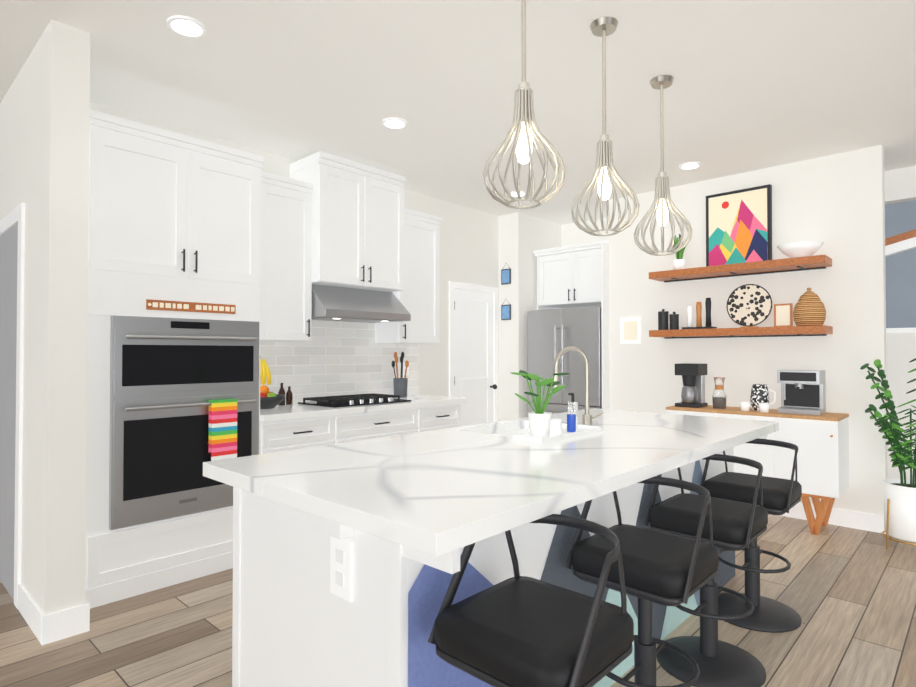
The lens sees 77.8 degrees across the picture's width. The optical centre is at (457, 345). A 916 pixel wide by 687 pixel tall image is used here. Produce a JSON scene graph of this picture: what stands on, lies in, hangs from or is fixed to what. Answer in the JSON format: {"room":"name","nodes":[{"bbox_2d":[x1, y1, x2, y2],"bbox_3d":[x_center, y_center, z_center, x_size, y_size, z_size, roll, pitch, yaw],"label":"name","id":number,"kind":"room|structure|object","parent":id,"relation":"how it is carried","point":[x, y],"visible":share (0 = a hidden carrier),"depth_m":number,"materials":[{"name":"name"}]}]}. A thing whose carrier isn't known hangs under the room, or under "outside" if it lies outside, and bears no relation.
{"room":"kitchen","nodes":[
{"label":"kitchen","id":0,"kind":"room"},
{"bbox_2d":[0,20,89,614],"bbox_3d":[-2.917,-0.060,3.683,2.950,2.880,0.158,-1,-1,43],"label":"wall","id":1,"kind":"structure","parent":0,"point":[44,134],"depth_m":2.70,"materials":[{"name":"paint"}]},
{"bbox_2d":[0,202,24,608],"bbox_3d":[-2.626,0.314,3.286,0.930,2.120,0.014,-1,-1,43],"label":"door frame","id":2,"kind":"structure","parent":1,"relation":"attached to","point":[12,227],"depth_m":3.14,"materials":[{"name":"white wood"}]},
{"bbox_2d":[18,583,47,644],"bbox_3d":[-2.085,1.302,2.770,0.542,0.130,0.012,-1,-1,43],"label":"baseboard","id":3,"kind":"structure","parent":1,"relation":"attached to","point":[30,611],"depth_m":2.71,"materials":[{"name":"white wood"}]},
{"bbox_2d":[90,102,498,420],"bbox_3d":[-1.035,-0.043,4.924,0.150,2.880,4.220,-1,-1,43],"label":"wall","id":4,"kind":"structure","parent":0,"point":[469,245],"depth_m":5.79,"materials":[{"name":"paint"}]},
{"bbox_2d":[260,171,312,341],"bbox_3d":[-1.389,-0.624,4.165,0.374,1.180,0.545,-1,-1,43],"label":"upper cabinet","id":5,"kind":"object","parent":4,"relation":"attached to","point":[286,259],"visible":0.46,"depth_m":4.11,"materials":[{"name":"white wood"}]},
{"bbox_2d":[260,320,418,403],"bbox_3d":[-1.044,0.131,4.787,0.016,0.665,1.940,-1,-1,43],"label":"backsplash","id":6,"kind":"structure","parent":4,"relation":"attached to","point":[332,358],"depth_m":4.81,"materials":[{"name":"tile"}]},
{"bbox_2d":[290,151,405,291],"bbox_3d":[-0.881,-0.953,4.657,0.454,0.968,0.850,-1,-1,43],"label":"upper cabinet","id":7,"kind":"object","parent":4,"relation":"attached to","point":[358,221],"visible":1,"depth_m":4.47,"materials":[{"name":"white wood"}]},
{"bbox_2d":[312,284,410,322],"bbox_3d":[-0.865,-0.332,4.633,0.498,0.266,0.840,-1,-1,43],"label":"range hood","id":8,"kind":"object","parent":4,"relation":"attached to","point":[334,303],"visible":0.71,"depth_m":4.48,"materials":[{"name":"silver metal"}]},
{"bbox_2d":[375,208,442,343],"bbox_3d":[-0.436,-0.604,5.187,0.374,1.170,0.530,-1,-1,43],"label":"upper cabinet","id":9,"kind":"object","parent":4,"relation":"attached to","point":[418,297],"visible":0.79,"depth_m":5.08,"materials":[{"name":"white wood"}]},
{"bbox_2d":[449,281,497,425],"bbox_3d":[0.208,0.381,6.064,0.100,2.065,0.780,-1,-1,43],"label":"door","id":10,"kind":"structure","parent":4,"relation":"attached to","point":[473,346],"depth_m":6.10,"materials":[{"name":"white wood"}]},
{"bbox_2d":[0,514,915,686],"bbox_3d":[0.341,1.407,2.061,11.500,0.100,12.500,-1,-1,43],"label":"floor","id":11,"kind":"structure","parent":0,"point":[847,595],"depth_m":2.71,"materials":[{"name":"brown wood"}]},
{"bbox_2d":[85,109,263,608],"bbox_3d":[-1.800,0.077,3.479,0.696,2.600,0.995,-1,-1,43],"label":"tall cabinet","id":12,"kind":"object","parent":11,"relation":"on","point":[174,290],"visible":0.88,"depth_m":3.22,"materials":[{"name":"white wood"}]},
{"bbox_2d":[208,399,236,460],"bbox_3d":[-1.407,0.551,3.399,0.042,0.450,0.155,-1,-1,43],"label":"hanging towel","id":13,"kind":"object","parent":12,"relation":"hanging from","point":[222,429],"visible":0.81,"depth_m":3.38,"materials":[{"name":"multicoloured fabric"}]},
{"bbox_2d":[260,414,347,453],"bbox_3d":[-1.273,0.943,4.103,0.598,0.885,0.645,-1,-1,43],"label":"base cabinet","id":14,"kind":"object","parent":11,"relation":"on","point":[293,426],"depth_m":3.90,"materials":[{"name":"white wood"}]},
{"bbox_2d":[260,394,466,421],"bbox_3d":[-0.817,0.485,4.570,0.638,0.045,1.940,-1,-1,43],"label":"countertop","id":15,"kind":"structure","parent":14,"relation":"on","point":[282,413],"depth_m":4.20,"materials":[{"name":"white stone"}]},
{"bbox_2d":[260,355,284,408],"bbox_3d":[-1.414,0.247,4.125,0.320,0.415,0.300,-1,-1,43],"label":"fruit bowl","id":16,"kind":"object","parent":15,"relation":"on","point":[269,400],"visible":0.58,"depth_m":4.08,"materials":[{"name":"black metal"}]},
{"bbox_2d":[278,383,287,404],"bbox_3d":[-1.351,0.373,4.352,0.048,0.170,0.048,0,-1,28],"label":"oil bottle","id":17,"kind":"object","parent":15,"relation":"on","point":[281,391],"depth_m":4.34,"materials":[{"name":"brown glass"}]},
{"bbox_2d":[288,386,292,404],"bbox_3d":[-1.311,0.389,4.409,0.048,0.140,0.048,0,-1,28],"label":"oil bottle","id":18,"kind":"object","parent":15,"relation":"on","point":[289,397],"depth_m":4.40,"materials":[{"name":"brown glass"}]},
{"bbox_2d":[298,393,410,407],"bbox_3d":[-0.825,0.439,4.585,0.490,0.046,0.760,-1,-1,43],"label":"cooktop","id":19,"kind":"object","parent":15,"relation":"in","point":[349,400],"visible":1,"depth_m":4.45,"materials":[{"name":"black metal"}]},
{"bbox_2d":[392,352,408,396],"bbox_3d":[-0.521,0.263,5.170,0.132,0.413,0.184,-1,-1,43],"label":"utensil crock","id":20,"kind":"object","parent":15,"relation":"on","point":[400,384],"visible":0.96,"depth_m":5.12,"materials":[{"name":"grey metal"}]},
{"bbox_2d":[348,406,427,441],"bbox_3d":[-0.821,0.950,4.588,0.598,0.885,0.950,-1,-1,43],"label":"base cabinet","id":21,"kind":"object","parent":11,"relation":"on","point":[385,423],"depth_m":4.44,"materials":[{"name":"white wood"}]},
{"bbox_2d":[428,402,463,430],"bbox_3d":[-0.388,0.957,5.052,0.598,0.885,0.590,-1,-1,43],"label":"base cabinet","id":22,"kind":"object","parent":11,"relation":"on","point":[439,417],"depth_m":4.91,"materials":[{"name":"white wood"}]},
{"bbox_2d":[232,436,766,686],"bbox_3d":[0.452,0.926,2.683,1.138,0.880,2.690,-1,-1,43],"label":"kitchen island","id":23,"kind":"object","parent":11,"relation":"on","point":[346,560],"depth_m":1.79,"materials":[{"name":"wood"}]},
{"bbox_2d":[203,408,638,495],"bbox_3d":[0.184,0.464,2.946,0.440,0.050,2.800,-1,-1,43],"label":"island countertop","id":24,"kind":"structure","parent":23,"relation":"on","point":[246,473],"depth_m":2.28,"materials":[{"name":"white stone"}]},
{"bbox_2d":[552,346,603,424],"bbox_3d":[0.662,0.224,3.147,0.180,0.435,0.267,-1,-1,43],"label":"faucet","id":25,"kind":"object","parent":24,"relation":"on","point":[587,417],"visible":0.9,"depth_m":3.15,"materials":[{"name":"silver metal"}]},
{"bbox_2d":[263,412,778,559],"bbox_3d":[0.626,0.458,2.533,0.770,0.050,2.800,-1,-1,43],"label":"island countertop","id":26,"kind":"structure","parent":23,"relation":"on","point":[438,502],"depth_m":1.81,"materials":[{"name":"white stone"}]},
{"bbox_2d":[495,424,529,435],"bbox_3d":[0.329,0.580,3.042,0.384,0.202,0.624,-1,-1,43],"label":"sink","id":27,"kind":"object","parent":26,"relation":"in","point":[498,431],"depth_m":3.23,"materials":[{"name":"white ceramic"}]},
{"bbox_2d":[513,425,602,442],"bbox_3d":[0.495,0.425,2.752,0.160,0.021,0.540,-1,-1,43],"label":"tray","id":28,"kind":"object","parent":26,"relation":"on","point":[580,431],"visible":0.75,"depth_m":2.67,"materials":[{"name":"white ceramic"}]},
{"bbox_2d":[510,370,569,437],"bbox_3d":[0.399,0.269,2.638,0.272,0.307,0.264,-1,-1,43],"label":"potted plant","id":29,"kind":"object","parent":28,"relation":"on","point":[539,421],"visible":1,"depth_m":2.60,"materials":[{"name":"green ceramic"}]},
{"bbox_2d":[549,418,561,434],"bbox_3d":[0.467,0.389,2.723,0.060,0.070,0.058,-1,-1,43],"label":"cup","id":30,"kind":"object","parent":28,"relation":"on","point":[556,423],"depth_m":2.70,"materials":[{"name":"white ceramic"}]},
{"bbox_2d":[567,411,577,431],"bbox_3d":[0.557,0.381,2.790,0.044,0.085,0.043,-1,-1,43],"label":"soap bottle","id":31,"kind":"object","parent":28,"relation":"on","point":[572,417],"depth_m":2.78,"materials":[{"name":"blue plastic"}]},
{"bbox_2d":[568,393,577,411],"bbox_3d":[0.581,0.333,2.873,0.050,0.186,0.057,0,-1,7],"label":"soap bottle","id":32,"kind":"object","parent":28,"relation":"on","point":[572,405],"depth_m":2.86,"materials":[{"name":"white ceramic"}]},
{"bbox_2d":[428,514,633,686],"bbox_3d":[0.195,0.916,1.442,0.430,0.863,0.436,-1,-1,43],"label":"stool","id":33,"kind":"object","parent":11,"relation":"on","point":[517,630],"visible":0.94,"depth_m":1.36,"materials":[{"name":"black leather"}]},
{"bbox_2d":[527,306,601,413],"bbox_3d":[1.317,0.515,6.184,0.890,1.800,0.817,-1,-1,43],"label":"fridge","id":34,"kind":"object","parent":11,"relation":"on","point":[552,334],"visible":0.4,"depth_m":5.89,"materials":[{"name":"silver metal"}]},
{"bbox_2d":[533,240,608,408],"bbox_3d":[1.349,0.173,6.236,0.953,2.485,0.755,-1,-1,43],"label":"cabinet","id":35,"kind":"object","parent":11,"relation":"on","point":[574,276],"visible":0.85,"depth_m":6.07,"materials":[{"name":"white wood"}]},
{"bbox_2d":[566,476,718,686],"bbox_3d":[0.644,0.924,1.953,0.430,0.863,0.436,-1,-1,43],"label":"stool","id":36,"kind":"object","parent":11,"relation":"on","point":[664,568],"visible":0.9,"depth_m":1.89,"materials":[{"name":"black leather"}]},
{"bbox_2d":[644,454,767,686],"bbox_3d":[1.077,0.931,2.438,0.430,0.863,0.436,-1,-1,43],"label":"stool","id":37,"kind":"object","parent":11,"relation":"on","point":[738,526],"visible":0.85,"depth_m":2.37,"materials":[{"name":"black leather"}]},
{"bbox_2d":[699,438,801,632],"bbox_3d":[1.513,0.938,2.920,0.430,0.863,0.436,-1,-1,43],"label":"stool","id":38,"kind":"object","parent":11,"relation":"on","point":[781,496],"visible":0.79,"depth_m":2.85,"materials":[{"name":"black leather"}]},
{"bbox_2d":[666,405,848,534],"bbox_3d":[2.373,0.962,4.582,1.250,0.874,0.450,-1,-1,43],"label":"credenza","id":39,"kind":"object","parent":11,"relation":"on","point":[821,442],"visible":0.5,"depth_m":4.18,"materials":[{"name":"white wood"}]},
{"bbox_2d":[675,363,707,407],"bbox_3d":[2.018,0.343,4.915,0.200,0.370,0.220,-1,-1,43],"label":"coffee maker","id":40,"kind":"object","parent":39,"relation":"on","point":[693,387],"visible":1,"depth_m":4.85,"materials":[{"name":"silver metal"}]},
{"bbox_2d":[712,377,726,408],"bbox_3d":[2.180,0.396,4.736,0.108,0.260,0.110,-1,-1,43],"label":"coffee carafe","id":41,"kind":"object","parent":39,"relation":"on","point":[719,397],"visible":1,"depth_m":4.70,"materials":[{"name":"clear glass"}]},
{"bbox_2d":[777,369,825,415],"bbox_3d":[2.625,0.355,4.348,0.280,0.330,0.261,-1,-1,43],"label":"espresso machine","id":42,"kind":"object","parent":39,"relation":"on","point":[803,392],"visible":1,"depth_m":4.31,"materials":[{"name":"silver metal"}]},
{"bbox_2d":[780,502,885,533],"bbox_3d":[2.339,1.333,4.933,2.244,0.130,0.012,-1,-1,43],"label":"baseboard","id":43,"kind":"structure","parent":11,"relation":"on","point":[839,517],"depth_m":4.32,"materials":[{"name":"white wood"}]},
{"bbox_2d":[860,358,915,548],"bbox_3d":[3.092,0.723,3.826,0.639,1.319,0.430,-1,-1,43],"label":"plant","id":44,"kind":"object","parent":11,"relation":"on","point":[900,508],"visible":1,"depth_m":3.85,"materials":[{"name":"green plant"}]},
{"bbox_2d":[0,0,915,224],"bbox_3d":[0.341,-1.573,2.103,11.500,0.100,12.500,-1,-1,43],"label":"ceiling","id":45,"kind":"structure","parent":0,"point":[758,84],"depth_m":3.22,"materials":[{"name":"paint"}]},
{"bbox_2d":[167,15,205,37],"bbox_3d":[-1.285,-1.507,2.689,0.170,0.013,0.170,-1,-1,43],"label":"recessed light","id":46,"kind":"object","parent":45,"relation":"in","point":[186,26],"visible":0.94,"depth_m":2.67,"materials":[{"name":"white plastic"}]},
{"bbox_2d":[382,117,406,128],"bbox_3d":[-0.426,-1.491,3.816,0.170,0.013,0.170,-1,-1,43],"label":"recessed light","id":47,"kind":"object","parent":45,"relation":"in","point":[395,123],"visible":0.96,"depth_m":3.80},
{"bbox_2d":[510,191,525,196],"bbox_3d":[0.577,-1.467,5.506,0.170,0.013,0.170,-1,-1,43],"label":"recessed light","id":48,"kind":"object","parent":45,"relation":"in","point":[514,193],"visible":0.6,"depth_m":5.47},
{"bbox_2d":[483,0,564,208],"bbox_3d":[0.251,-1.026,2.159,0.314,0.990,0.307,-1,-1,43],"label":"pendant light","id":49,"kind":"object","parent":45,"relation":"hanging from","point":[523,117],"visible":1,"depth_m":2.13,"materials":[{"name":"silver metal"}]},
{"bbox_2d":[571,17,639,235],"bbox_3d":[0.690,-1.019,2.673,0.314,0.990,0.307,-1,-1,43],"label":"pendant light","id":50,"kind":"object","parent":45,"relation":"hanging from","point":[603,27],"visible":1,"depth_m":2.65,"materials":[{"name":"silver metal"}]},
{"bbox_2d":[634,75,691,255],"bbox_3d":[1.159,-1.011,3.220,0.314,0.990,0.307,-1,-1,43],"label":"pendant light","id":51,"kind":"object","parent":45,"relation":"hanging from","point":[663,205],"visible":1,"depth_m":3.19,"materials":[{"name":"silver metal"}]},
{"bbox_2d":[679,162,700,169],"bbox_3d":[1.914,-1.479,4.683,0.170,0.013,0.170,-1,-1,43],"label":"recessed light","id":52,"kind":"object","parent":45,"relation":"in","point":[689,165],"visible":1,"depth_m":4.66,"materials":[{"name":"white plastic"}]},
{"bbox_2d":[499,212,560,420],"bbox_3d":[0.838,-0.017,6.726,0.430,2.880,0.970,-1,-1,43],"label":"wall block","id":53,"kind":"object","parent":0,"point":[522,237],"visible":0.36,"depth_m":6.33,"materials":[{"name":"paint"}]},
{"bbox_2d":[501,265,510,284],"bbox_3d":[0.537,-0.804,6.341,0.130,0.242,0.015,-1,-1,43],"label":"picture","id":54,"kind":"object","parent":53,"relation":"attached to","point":[505,276],"visible":1,"depth_m":6.34},
{"bbox_2d":[501,299,510,319],"bbox_3d":[0.537,-0.404,6.336,0.130,0.242,0.015,-1,-1,43],"label":"picture","id":55,"kind":"object","parent":53,"relation":"attached to","point":[505,312],"visible":1,"depth_m":6.33},
{"bbox_2d":[561,217,608,246],"bbox_3d":[1.643,-0.019,6.563,0.970,2.880,0.110,-1,-1,43],"label":"wall","id":56,"kind":"structure","parent":0,"point":[572,234],"depth_m":6.70,"materials":[{"name":"paint"}]},
{"bbox_2d":[609,145,887,515],"bbox_3d":[2.380,-0.042,5.007,2.230,2.880,0.120,-1,-1,43],"label":"wall","id":57,"kind":"structure","parent":0,"point":[835,203],"depth_m":4.64,"materials":[{"name":"paint"}]},
{"bbox_2d":[620,317,641,343],"bbox_3d":[1.691,-0.144,5.553,0.220,0.260,0.020,-1,-1,43],"label":"wall picture","id":58,"kind":"object","parent":57,"relation":"attached to","point":[630,330],"visible":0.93,"depth_m":5.54,"materials":[{"name":"beige paper"}]},
{"bbox_2d":[649,255,831,281],"bbox_3d":[2.327,-0.634,4.797,1.370,0.072,0.268,-1,-1,43],"label":"shelf","id":59,"kind":"object","parent":57,"relation":"attached to","point":[777,266],"visible":1,"depth_m":4.67,"materials":[{"name":"brown wood"}]},
{"bbox_2d":[673,234,686,269],"bbox_3d":[1.990,-0.837,5.112,0.146,0.341,0.121,-1,-1,43],"label":"potted plant","id":60,"kind":"object","parent":59,"relation":"on","point":[679,262],"visible":0.65,"depth_m":5.08,"materials":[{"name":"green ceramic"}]},
{"bbox_2d":[706,184,771,266],"bbox_3d":[2.404,-1.000,4.878,0.520,0.660,0.048,-1,-1,43],"label":"framed art print","id":61,"kind":"object","parent":59,"relation":"on","point":[738,226],"visible":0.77,"depth_m":4.85},
{"bbox_2d":[777,241,823,257],"bbox_3d":[2.689,-0.733,4.462,0.320,0.115,0.320,-1,-1,43],"label":"bowl","id":62,"kind":"object","parent":59,"relation":"on","point":[799,249],"visible":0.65,"depth_m":4.37,"materials":[{"name":"white ceramic"}]},
{"bbox_2d":[649,325,832,338],"bbox_3d":[2.327,-0.106,4.790,1.370,0.072,0.268,-1,-1,43],"label":"shelf","id":63,"kind":"object","parent":57,"relation":"attached to","point":[817,330],"visible":1,"depth_m":4.65,"materials":[{"name":"brown wood"}]},
{"bbox_2d":[658,309,678,329],"bbox_3d":[1.916,-0.236,5.169,0.188,0.198,0.091,-1,-1,43],"label":"canisters","id":64,"kind":"object","parent":63,"relation":"on","point":[667,320],"visible":0.94,"depth_m":5.16,"materials":[{"name":"black metal"}]},
{"bbox_2d":[682,298,716,328],"bbox_3d":[2.115,-0.275,4.984,0.260,0.271,0.120,-1,-1,43],"label":"grinders","id":65,"kind":"object","parent":63,"relation":"on","point":[699,314],"visible":0.96,"depth_m":4.96,"materials":[{"name":"brown wood"}]},
{"bbox_2d":[726,284,771,327],"bbox_3d":[2.428,-0.327,4.734,0.354,0.367,0.100,-1,-1,43],"label":"decorative plate","id":66,"kind":"object","parent":63,"relation":"on","point":[749,305],"visible":1,"depth_m":4.72,"materials":[{"name":"white ceramic"}]},
{"bbox_2d":[774,303,792,326],"bbox_3d":[2.627,-0.241,4.587,0.130,0.190,0.022,-1,-1,43],"label":"frame","id":67,"kind":"object","parent":63,"relation":"on","point":[783,314],"visible":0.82,"depth_m":4.58,"materials":[{"name":"brown wood"}]},
{"bbox_2d":[793,288,825,325],"bbox_3d":[2.730,-0.298,4.411,0.220,0.300,0.220,-1,-1,43],"label":"vase","id":68,"kind":"object","parent":63,"relation":"on","point":[809,309],"visible":0.88,"depth_m":4.34,"materials":[{"name":"beige wicker"}]},
{"bbox_2d":[884,166,915,479],"bbox_3d":[4.963,-0.061,3.665,3.900,2.880,0.180,-1,-1,43],"label":"wall","id":69,"kind":"structure","parent":0,"point":[900,348],"depth_m":4.75,"materials":[{"name":"paint"}]},
{"bbox_2d":[885,229,915,256],"bbox_3d":[4.335,-1.073,4.252,1.863,0.598,0.100,-1,-1,43],"label":"trim","id":70,"kind":"structure","parent":69,"relation":"attached to","point":[900,243],"depth_m":4.77,"materials":[{"name":"white paint"}]},
{"bbox_2d":[885,200,915,327],"bbox_3d":[4.713,-0.044,4.841,5.870,2.880,0.100,-1,-1,43],"label":"wall","id":71,"kind":"structure","parent":0,"point":[900,268],"depth_m":5.31,"materials":[{"name":"paint"}]}
]}

